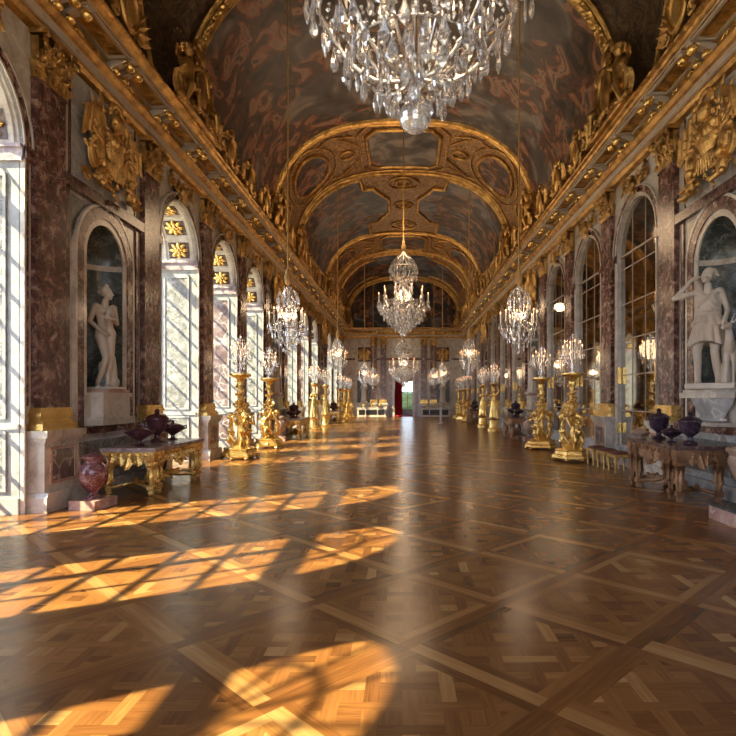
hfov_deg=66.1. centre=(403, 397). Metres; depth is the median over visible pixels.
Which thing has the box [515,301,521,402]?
mirror glass
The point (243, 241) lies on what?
marble pilaster
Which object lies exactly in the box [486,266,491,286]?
cartouche
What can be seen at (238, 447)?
stand
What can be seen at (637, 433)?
tureen
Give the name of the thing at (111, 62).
trim
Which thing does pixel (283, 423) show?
urn
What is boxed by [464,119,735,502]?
wall
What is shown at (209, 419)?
marble pilaster
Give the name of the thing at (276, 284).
relief
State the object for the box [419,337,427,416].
marble pilaster
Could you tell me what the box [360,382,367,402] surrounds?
marble statue
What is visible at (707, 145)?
relief
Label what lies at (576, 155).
cartouche
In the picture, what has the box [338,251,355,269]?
painting
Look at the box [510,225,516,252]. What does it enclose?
cartouche
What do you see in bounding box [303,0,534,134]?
crystal chandelier
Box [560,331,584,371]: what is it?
crystal girandole
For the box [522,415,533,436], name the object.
urn
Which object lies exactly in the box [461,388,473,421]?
stand
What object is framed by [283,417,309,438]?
console table
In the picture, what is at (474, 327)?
marble pilaster
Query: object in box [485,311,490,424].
marble pilaster
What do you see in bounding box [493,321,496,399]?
mirror glass
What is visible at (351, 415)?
stand
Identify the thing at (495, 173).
painting
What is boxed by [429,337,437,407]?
marble pilaster
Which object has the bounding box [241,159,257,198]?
cartouche
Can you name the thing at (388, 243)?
painting
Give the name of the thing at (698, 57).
trim
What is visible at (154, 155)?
marble pilaster
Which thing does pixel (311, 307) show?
marble pilaster
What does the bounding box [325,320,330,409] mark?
marble pilaster
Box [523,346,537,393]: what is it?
marble statue
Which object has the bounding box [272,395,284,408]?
plinth
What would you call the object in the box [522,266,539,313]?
relief
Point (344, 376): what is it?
crystal girandole
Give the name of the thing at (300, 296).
marble pilaster
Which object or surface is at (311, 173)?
painting
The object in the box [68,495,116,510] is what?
marble block
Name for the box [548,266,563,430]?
arched mirror
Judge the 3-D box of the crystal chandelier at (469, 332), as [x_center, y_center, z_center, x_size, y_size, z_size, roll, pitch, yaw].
[3.050,-5.466,26.201,1.017,8.812,1.005,0,0,19]
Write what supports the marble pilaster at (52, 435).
attached to the wall at (103, 239)
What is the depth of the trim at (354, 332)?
48.82 m
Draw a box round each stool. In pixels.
[586,445,607,465]
[596,448,619,468]
[607,451,628,473]
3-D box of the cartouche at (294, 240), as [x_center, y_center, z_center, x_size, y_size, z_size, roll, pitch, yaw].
[-4.603,-6.630,23.400,0.226,1.080,1.640,0,0,0]
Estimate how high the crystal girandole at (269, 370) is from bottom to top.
1.060 m
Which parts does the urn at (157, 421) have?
lid, handle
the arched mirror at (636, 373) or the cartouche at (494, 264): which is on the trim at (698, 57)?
the cartouche at (494, 264)
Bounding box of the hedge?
[402,393,411,408]
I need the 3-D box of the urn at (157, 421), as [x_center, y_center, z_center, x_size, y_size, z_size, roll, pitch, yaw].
[-4.520,0.501,10.350,0.428,0.616,0.403,0,0,43]
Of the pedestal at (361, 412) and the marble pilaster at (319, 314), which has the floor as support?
the pedestal at (361, 412)
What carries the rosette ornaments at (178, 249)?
in the wall at (103, 239)
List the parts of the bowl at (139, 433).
lid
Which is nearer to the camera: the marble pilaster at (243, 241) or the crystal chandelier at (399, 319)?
the marble pilaster at (243, 241)
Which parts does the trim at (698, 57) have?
soffit panel, soffit panel, soffit panel, soffit panel, soffit panel, soffit panel, soffit panel, soffit panel, soffit panel, soffit panel, soffit panel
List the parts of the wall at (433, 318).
relief frame, lunette frame, relief frame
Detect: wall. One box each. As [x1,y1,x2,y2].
[0,0,341,514]
[343,278,463,416]
[395,369,411,414]
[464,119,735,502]
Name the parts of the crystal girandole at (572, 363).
frame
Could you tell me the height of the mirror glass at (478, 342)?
5.640 m
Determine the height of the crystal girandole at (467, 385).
1.060 m
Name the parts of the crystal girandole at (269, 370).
frame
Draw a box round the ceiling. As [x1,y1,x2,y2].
[104,0,702,321]
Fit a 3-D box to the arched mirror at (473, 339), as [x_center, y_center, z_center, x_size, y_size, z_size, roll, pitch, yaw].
[5.275,-1.684,42.455,0.100,5.652,2.110,0,0,0]
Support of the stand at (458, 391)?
on the floor
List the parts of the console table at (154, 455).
leg, leg, leg, leg, leg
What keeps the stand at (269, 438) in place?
on the floor
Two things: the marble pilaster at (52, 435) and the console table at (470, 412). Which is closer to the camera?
the marble pilaster at (52, 435)
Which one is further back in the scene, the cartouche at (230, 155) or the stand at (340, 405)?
the stand at (340, 405)
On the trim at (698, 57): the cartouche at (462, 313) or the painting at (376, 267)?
the cartouche at (462, 313)
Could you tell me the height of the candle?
0.355 m
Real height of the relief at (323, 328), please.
1.725 m
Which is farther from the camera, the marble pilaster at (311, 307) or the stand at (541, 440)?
the marble pilaster at (311, 307)
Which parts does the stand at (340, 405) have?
stem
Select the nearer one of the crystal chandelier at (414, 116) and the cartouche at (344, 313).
the crystal chandelier at (414, 116)
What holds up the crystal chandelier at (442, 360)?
hanging from the ceiling
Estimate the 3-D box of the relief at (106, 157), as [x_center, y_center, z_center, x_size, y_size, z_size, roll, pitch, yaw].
[-5.091,-4.338,9.950,0.349,1.725,2.040,0,0,0]
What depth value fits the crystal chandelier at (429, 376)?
45.45 m
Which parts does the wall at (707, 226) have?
niche frame, niche moulding, niche moulding, niche frame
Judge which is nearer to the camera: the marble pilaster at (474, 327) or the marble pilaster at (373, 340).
the marble pilaster at (474, 327)
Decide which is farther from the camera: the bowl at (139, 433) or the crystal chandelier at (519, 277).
the crystal chandelier at (519, 277)
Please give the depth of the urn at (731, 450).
7.14 m
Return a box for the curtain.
[395,378,401,414]
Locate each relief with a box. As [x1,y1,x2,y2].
[71,74,142,215]
[270,269,285,314]
[320,318,327,343]
[358,348,369,359]
[437,348,448,359]
[479,317,487,343]
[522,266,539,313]
[677,69,735,207]
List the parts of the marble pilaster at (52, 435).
pedestal panel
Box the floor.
[0,416,735,735]
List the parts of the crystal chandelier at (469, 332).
frame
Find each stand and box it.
[220,373,259,459]
[253,378,284,448]
[309,383,320,430]
[320,385,330,426]
[334,388,346,421]
[341,389,349,419]
[346,390,354,417]
[452,390,461,418]
[456,389,465,419]
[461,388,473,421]
[477,385,488,427]
[487,383,500,431]
[525,377,557,449]
[552,372,591,461]
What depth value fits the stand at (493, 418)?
26.96 m
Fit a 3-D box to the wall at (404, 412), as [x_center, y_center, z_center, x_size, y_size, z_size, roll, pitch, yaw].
[0.000,-0.900,51.800,4.800,5.000,4.401,0,0,0]
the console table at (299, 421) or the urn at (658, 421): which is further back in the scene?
the console table at (299, 421)
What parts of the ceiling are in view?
oval frame, oval frame, painting frame, painting frame, octagonal frame, octagonal frame, painting frame, oval frame, oval frame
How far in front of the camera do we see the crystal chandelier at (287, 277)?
13.88 m
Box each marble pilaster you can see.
[26,26,86,512]
[139,136,172,473]
[199,195,222,460]
[237,233,254,445]
[263,259,274,431]
[282,277,292,433]
[296,292,305,430]
[308,303,314,426]
[317,312,322,423]
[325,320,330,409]
[331,326,335,418]
[336,331,340,409]
[341,336,344,402]
[369,337,377,407]
[379,337,387,416]
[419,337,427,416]
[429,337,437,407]
[462,335,466,402]
[467,331,470,408]
[472,325,476,417]
[478,319,482,420]
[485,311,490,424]
[493,302,500,427]
[503,290,512,430]
[519,275,526,435]
[533,255,546,436]
[557,228,574,447]
[591,188,615,462]
[644,123,680,474]
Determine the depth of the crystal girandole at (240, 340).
14.93 m
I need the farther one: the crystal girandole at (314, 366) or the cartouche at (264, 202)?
the crystal girandole at (314, 366)
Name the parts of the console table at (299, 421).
leg, leg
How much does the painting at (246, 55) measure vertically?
3.598 m
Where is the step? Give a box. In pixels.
[395,415,411,416]
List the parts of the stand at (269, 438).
plate, stem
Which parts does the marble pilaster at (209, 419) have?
pedestal panel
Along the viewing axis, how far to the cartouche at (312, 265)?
28.09 m
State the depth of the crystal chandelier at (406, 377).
38.23 m
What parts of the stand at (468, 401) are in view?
stem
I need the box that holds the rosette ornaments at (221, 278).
[214,246,228,284]
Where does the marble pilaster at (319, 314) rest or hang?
attached to the wall at (103, 239)
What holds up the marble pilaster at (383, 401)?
on the floor
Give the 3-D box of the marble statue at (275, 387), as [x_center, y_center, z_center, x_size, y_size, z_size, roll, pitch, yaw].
[-5.250,-1.111,23.140,0.701,1.932,0.651,0,0,0]
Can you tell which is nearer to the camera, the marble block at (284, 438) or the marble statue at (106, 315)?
the marble statue at (106, 315)
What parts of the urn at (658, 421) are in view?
lid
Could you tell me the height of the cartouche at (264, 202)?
1.080 m
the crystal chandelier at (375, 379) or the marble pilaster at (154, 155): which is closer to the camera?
the marble pilaster at (154, 155)
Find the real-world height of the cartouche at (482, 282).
1.080 m
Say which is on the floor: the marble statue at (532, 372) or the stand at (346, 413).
the stand at (346, 413)
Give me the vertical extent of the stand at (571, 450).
2.245 m
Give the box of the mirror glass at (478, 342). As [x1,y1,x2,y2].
[478,342,480,403]
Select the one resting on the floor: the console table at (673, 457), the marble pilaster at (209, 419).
the console table at (673, 457)
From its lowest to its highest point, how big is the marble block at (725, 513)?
0.200 m
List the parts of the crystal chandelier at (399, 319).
frame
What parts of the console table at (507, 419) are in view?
leg, leg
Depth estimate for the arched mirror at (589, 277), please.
16.15 m
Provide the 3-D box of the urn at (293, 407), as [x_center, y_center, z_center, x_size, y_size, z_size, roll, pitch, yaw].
[-4.500,0.493,23.150,0.414,0.632,0.414,0,0,0]
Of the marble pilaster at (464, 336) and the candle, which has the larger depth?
the marble pilaster at (464, 336)
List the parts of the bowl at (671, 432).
lid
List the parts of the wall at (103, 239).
niche moulding, niche frame, niche moulding, niche frame, niche moulding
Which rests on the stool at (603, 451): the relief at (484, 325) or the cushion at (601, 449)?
the cushion at (601, 449)
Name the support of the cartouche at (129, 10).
on the trim at (111, 62)
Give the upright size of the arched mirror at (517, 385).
5.652 m
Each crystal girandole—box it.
[228,335,251,372]
[259,346,278,377]
[308,362,320,382]
[320,367,330,384]
[335,375,343,387]
[340,376,348,388]
[345,378,352,389]
[459,376,465,388]
[463,375,472,387]
[477,367,487,384]
[488,363,500,382]
[531,344,551,376]
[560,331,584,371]
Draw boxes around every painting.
[205,0,601,194]
[296,158,327,195]
[305,183,386,272]
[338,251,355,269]
[344,255,462,294]
[351,281,455,326]
[368,132,438,166]
[382,237,424,249]
[420,182,501,272]
[451,251,468,269]
[479,158,510,195]
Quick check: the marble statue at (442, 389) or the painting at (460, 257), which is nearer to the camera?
the painting at (460, 257)
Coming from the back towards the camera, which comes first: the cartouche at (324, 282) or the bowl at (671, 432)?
the cartouche at (324, 282)
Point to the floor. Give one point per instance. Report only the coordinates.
(389, 575)
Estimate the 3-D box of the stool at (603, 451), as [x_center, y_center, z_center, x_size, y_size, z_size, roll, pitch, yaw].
[4.660,1.370,12.850,0.410,0.460,0.470,0,0,0]
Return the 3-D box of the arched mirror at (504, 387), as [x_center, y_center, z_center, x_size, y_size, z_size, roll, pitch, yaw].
[5.275,-1.684,29.255,0.100,5.652,2.110,0,0,0]
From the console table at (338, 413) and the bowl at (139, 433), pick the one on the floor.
the console table at (338, 413)
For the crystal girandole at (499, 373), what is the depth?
27.03 m
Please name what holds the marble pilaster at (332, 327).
attached to the wall at (103, 239)
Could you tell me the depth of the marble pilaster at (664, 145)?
10.99 m
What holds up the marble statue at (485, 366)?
on the plinth
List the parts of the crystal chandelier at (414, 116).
arm, arm, arm, arm, arm, arm, stem, arm, frame, arm, arm, arm, arm, arm, arm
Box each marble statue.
[87,284,124,389]
[272,347,282,394]
[321,366,324,395]
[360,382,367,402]
[439,380,446,402]
[479,365,486,395]
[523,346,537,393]
[672,267,735,389]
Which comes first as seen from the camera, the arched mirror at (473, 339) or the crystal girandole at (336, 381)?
the crystal girandole at (336, 381)
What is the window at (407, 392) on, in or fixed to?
in the wall at (404, 412)
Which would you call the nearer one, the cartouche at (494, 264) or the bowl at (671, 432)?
the bowl at (671, 432)
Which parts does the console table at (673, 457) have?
leg, leg, leg, leg, leg, leg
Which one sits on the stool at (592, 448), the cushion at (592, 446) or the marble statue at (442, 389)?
the cushion at (592, 446)
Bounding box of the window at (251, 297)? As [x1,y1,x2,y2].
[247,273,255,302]
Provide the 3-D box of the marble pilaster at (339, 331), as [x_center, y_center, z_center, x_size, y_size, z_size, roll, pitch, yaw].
[-5.101,-1.810,44.600,0.330,6.820,0.970,0,0,0]
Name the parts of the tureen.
lid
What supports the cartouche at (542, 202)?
on the trim at (698, 57)
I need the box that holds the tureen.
[630,427,649,437]
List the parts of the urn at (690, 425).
lid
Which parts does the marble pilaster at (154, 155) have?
pedestal panel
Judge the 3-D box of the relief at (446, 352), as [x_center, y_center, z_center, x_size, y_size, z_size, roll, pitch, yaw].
[3.396,-3.809,48.727,1.089,1.062,0.320,0,0,0]
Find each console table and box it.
[99,438,203,495]
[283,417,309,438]
[329,410,342,423]
[467,409,481,423]
[502,415,527,439]
[625,437,728,502]
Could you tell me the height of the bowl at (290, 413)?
0.370 m
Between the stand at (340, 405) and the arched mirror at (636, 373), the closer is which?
the arched mirror at (636, 373)
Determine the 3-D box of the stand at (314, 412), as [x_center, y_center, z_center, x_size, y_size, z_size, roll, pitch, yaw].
[-4.350,0.440,27.600,0.640,2.320,0.640,0,0,-29]
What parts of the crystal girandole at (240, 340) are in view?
frame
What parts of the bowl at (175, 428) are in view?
lid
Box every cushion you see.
[587,445,606,448]
[596,448,617,451]
[607,451,627,454]
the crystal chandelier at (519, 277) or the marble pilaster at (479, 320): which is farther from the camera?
the marble pilaster at (479, 320)
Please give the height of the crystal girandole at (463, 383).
1.060 m
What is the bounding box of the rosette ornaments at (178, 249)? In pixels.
[165,207,187,258]
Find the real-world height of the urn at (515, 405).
0.632 m
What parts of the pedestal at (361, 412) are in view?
panel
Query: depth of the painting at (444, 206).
29.95 m
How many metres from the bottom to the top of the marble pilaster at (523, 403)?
6.820 m
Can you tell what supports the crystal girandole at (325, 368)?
on the stand at (325, 418)
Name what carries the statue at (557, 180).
on the trim at (698, 57)
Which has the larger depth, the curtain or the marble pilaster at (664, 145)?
the curtain
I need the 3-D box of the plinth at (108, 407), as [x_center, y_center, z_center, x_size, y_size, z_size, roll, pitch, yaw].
[-5.305,0.159,9.950,0.610,0.598,1.120,0,0,0]
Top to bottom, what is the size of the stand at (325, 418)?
2.320 m
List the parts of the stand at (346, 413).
stem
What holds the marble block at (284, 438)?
on the floor
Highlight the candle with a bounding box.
[344,0,347,19]
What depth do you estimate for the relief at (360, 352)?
48.73 m
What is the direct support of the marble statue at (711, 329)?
on the plinth at (712, 405)
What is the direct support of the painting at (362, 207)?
attached to the ceiling
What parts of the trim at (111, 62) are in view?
soffit panel, soffit panel, soffit panel, soffit panel, soffit panel, soffit panel, soffit panel, soffit panel, soffit panel, soffit panel, soffit panel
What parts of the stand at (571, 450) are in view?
plate, stem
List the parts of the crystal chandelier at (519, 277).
stem, frame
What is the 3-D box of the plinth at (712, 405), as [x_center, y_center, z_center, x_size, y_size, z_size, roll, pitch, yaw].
[5.270,0.159,9.450,0.720,0.598,1.200,0,0,0]
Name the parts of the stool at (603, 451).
leg, leg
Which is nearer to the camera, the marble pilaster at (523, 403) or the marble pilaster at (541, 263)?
the marble pilaster at (541, 263)
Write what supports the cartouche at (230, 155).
on the trim at (111, 62)
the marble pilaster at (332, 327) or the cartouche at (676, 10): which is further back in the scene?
the marble pilaster at (332, 327)
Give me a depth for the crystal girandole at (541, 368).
17.65 m
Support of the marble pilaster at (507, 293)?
attached to the wall at (707, 226)
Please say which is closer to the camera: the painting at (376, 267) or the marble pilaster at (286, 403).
the marble pilaster at (286, 403)
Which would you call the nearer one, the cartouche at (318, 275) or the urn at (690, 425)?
the urn at (690, 425)
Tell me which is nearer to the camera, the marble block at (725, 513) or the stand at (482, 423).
the marble block at (725, 513)
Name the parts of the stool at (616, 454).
leg, leg, seat rail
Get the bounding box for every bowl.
[124,424,155,445]
[164,420,186,439]
[286,409,295,417]
[513,407,523,416]
[660,425,681,442]
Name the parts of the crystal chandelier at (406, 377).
frame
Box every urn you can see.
[78,452,108,498]
[142,409,172,442]
[274,415,286,435]
[289,402,298,417]
[510,400,520,415]
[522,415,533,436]
[647,408,670,439]
[678,411,702,444]
[725,446,735,480]
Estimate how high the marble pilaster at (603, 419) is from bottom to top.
6.820 m
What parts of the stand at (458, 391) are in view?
stem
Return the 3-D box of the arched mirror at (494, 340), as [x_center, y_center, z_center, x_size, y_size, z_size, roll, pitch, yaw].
[5.275,-1.684,32.555,0.100,5.652,2.110,0,0,0]
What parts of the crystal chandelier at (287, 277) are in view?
frame, stem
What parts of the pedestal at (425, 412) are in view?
panel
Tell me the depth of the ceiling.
19.06 m
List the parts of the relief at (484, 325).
backing panel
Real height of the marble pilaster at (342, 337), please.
6.820 m
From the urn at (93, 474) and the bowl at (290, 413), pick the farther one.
the bowl at (290, 413)
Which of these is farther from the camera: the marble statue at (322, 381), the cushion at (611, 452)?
the marble statue at (322, 381)
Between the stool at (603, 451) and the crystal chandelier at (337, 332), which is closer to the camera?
the stool at (603, 451)
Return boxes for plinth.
[87,390,134,425]
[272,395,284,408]
[525,394,537,409]
[679,389,735,426]
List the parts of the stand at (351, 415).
stem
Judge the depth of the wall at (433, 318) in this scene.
48.98 m
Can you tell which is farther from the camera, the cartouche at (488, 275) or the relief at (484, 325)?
the relief at (484, 325)
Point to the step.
(395, 415)
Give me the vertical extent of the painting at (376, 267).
2.064 m
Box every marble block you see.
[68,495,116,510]
[278,436,286,440]
[522,437,534,441]
[709,503,735,527]
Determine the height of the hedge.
2.683 m
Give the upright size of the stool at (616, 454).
0.460 m
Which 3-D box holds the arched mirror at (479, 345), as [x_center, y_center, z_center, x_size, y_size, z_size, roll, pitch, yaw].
[5.275,-1.684,39.155,0.100,5.652,2.110,0,0,0]
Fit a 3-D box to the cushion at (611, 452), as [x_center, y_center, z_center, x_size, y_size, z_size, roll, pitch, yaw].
[4.660,1.170,12.150,0.410,0.060,0.470,0,0,0]
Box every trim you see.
[4,0,349,335]
[344,327,462,337]
[457,0,735,335]
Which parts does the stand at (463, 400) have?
stem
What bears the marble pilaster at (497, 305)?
attached to the wall at (707, 226)
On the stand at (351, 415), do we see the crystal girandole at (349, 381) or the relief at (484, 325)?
the crystal girandole at (349, 381)
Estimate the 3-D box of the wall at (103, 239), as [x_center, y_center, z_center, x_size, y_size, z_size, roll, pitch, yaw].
[-5.660,-2.230,21.900,1.220,7.660,54.800,0,0,0]
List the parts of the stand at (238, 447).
plate, stem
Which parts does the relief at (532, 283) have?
backing panel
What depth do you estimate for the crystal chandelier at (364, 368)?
39.78 m
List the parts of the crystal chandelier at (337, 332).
frame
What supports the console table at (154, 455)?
on the floor
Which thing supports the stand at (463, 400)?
on the floor
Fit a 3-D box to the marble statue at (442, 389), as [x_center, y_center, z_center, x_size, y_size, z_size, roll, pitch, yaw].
[3.390,-0.576,48.580,0.651,1.932,0.701,0,0,0]
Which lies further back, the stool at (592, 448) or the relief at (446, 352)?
the relief at (446, 352)
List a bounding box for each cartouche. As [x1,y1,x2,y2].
[105,0,151,48]
[220,128,239,174]
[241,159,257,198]
[259,184,272,219]
[290,225,296,252]
[309,255,314,276]
[315,266,321,286]
[322,276,326,294]
[343,306,345,319]
[461,306,463,319]
[480,276,484,294]
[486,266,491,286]
[492,255,497,276]
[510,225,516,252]
[534,184,547,219]
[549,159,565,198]
[567,128,586,174]
[655,0,701,48]
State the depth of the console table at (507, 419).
21.96 m
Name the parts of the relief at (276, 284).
backing panel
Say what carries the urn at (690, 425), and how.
on the console table at (673, 457)
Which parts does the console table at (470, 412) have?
leg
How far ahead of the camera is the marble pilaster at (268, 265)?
21.27 m
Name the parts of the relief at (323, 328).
backing panel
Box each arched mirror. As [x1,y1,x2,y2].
[471,339,473,399]
[477,334,480,408]
[491,321,496,399]
[501,314,507,414]
[513,301,521,414]
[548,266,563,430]
[576,238,599,438]
[617,196,654,445]
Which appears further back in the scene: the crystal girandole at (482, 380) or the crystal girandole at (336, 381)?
the crystal girandole at (336, 381)
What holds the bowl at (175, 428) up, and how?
on the console table at (154, 455)
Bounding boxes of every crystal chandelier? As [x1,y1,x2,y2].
[267,0,308,354]
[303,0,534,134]
[327,187,348,374]
[357,257,371,386]
[368,362,378,388]
[377,130,430,337]
[388,338,418,386]
[428,362,438,388]
[436,257,449,386]
[458,187,479,374]
[498,0,539,354]
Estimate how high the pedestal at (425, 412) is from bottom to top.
0.780 m
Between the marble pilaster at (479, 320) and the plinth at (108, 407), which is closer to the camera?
the plinth at (108, 407)
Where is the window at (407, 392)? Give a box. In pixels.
[402,383,411,409]
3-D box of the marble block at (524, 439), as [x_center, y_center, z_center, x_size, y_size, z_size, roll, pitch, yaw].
[4.660,1.520,20.850,0.440,0.160,0.440,0,0,0]
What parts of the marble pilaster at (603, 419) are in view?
pedestal panel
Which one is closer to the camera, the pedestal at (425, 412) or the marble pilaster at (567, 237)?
the marble pilaster at (567, 237)
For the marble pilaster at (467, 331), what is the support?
attached to the wall at (707, 226)
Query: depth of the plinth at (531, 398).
22.25 m
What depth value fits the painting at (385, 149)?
23.44 m
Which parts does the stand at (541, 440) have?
plate, stem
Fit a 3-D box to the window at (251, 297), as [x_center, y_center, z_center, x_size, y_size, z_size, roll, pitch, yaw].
[-5.872,-1.482,19.850,0.855,6.163,2.206,0,0,0]

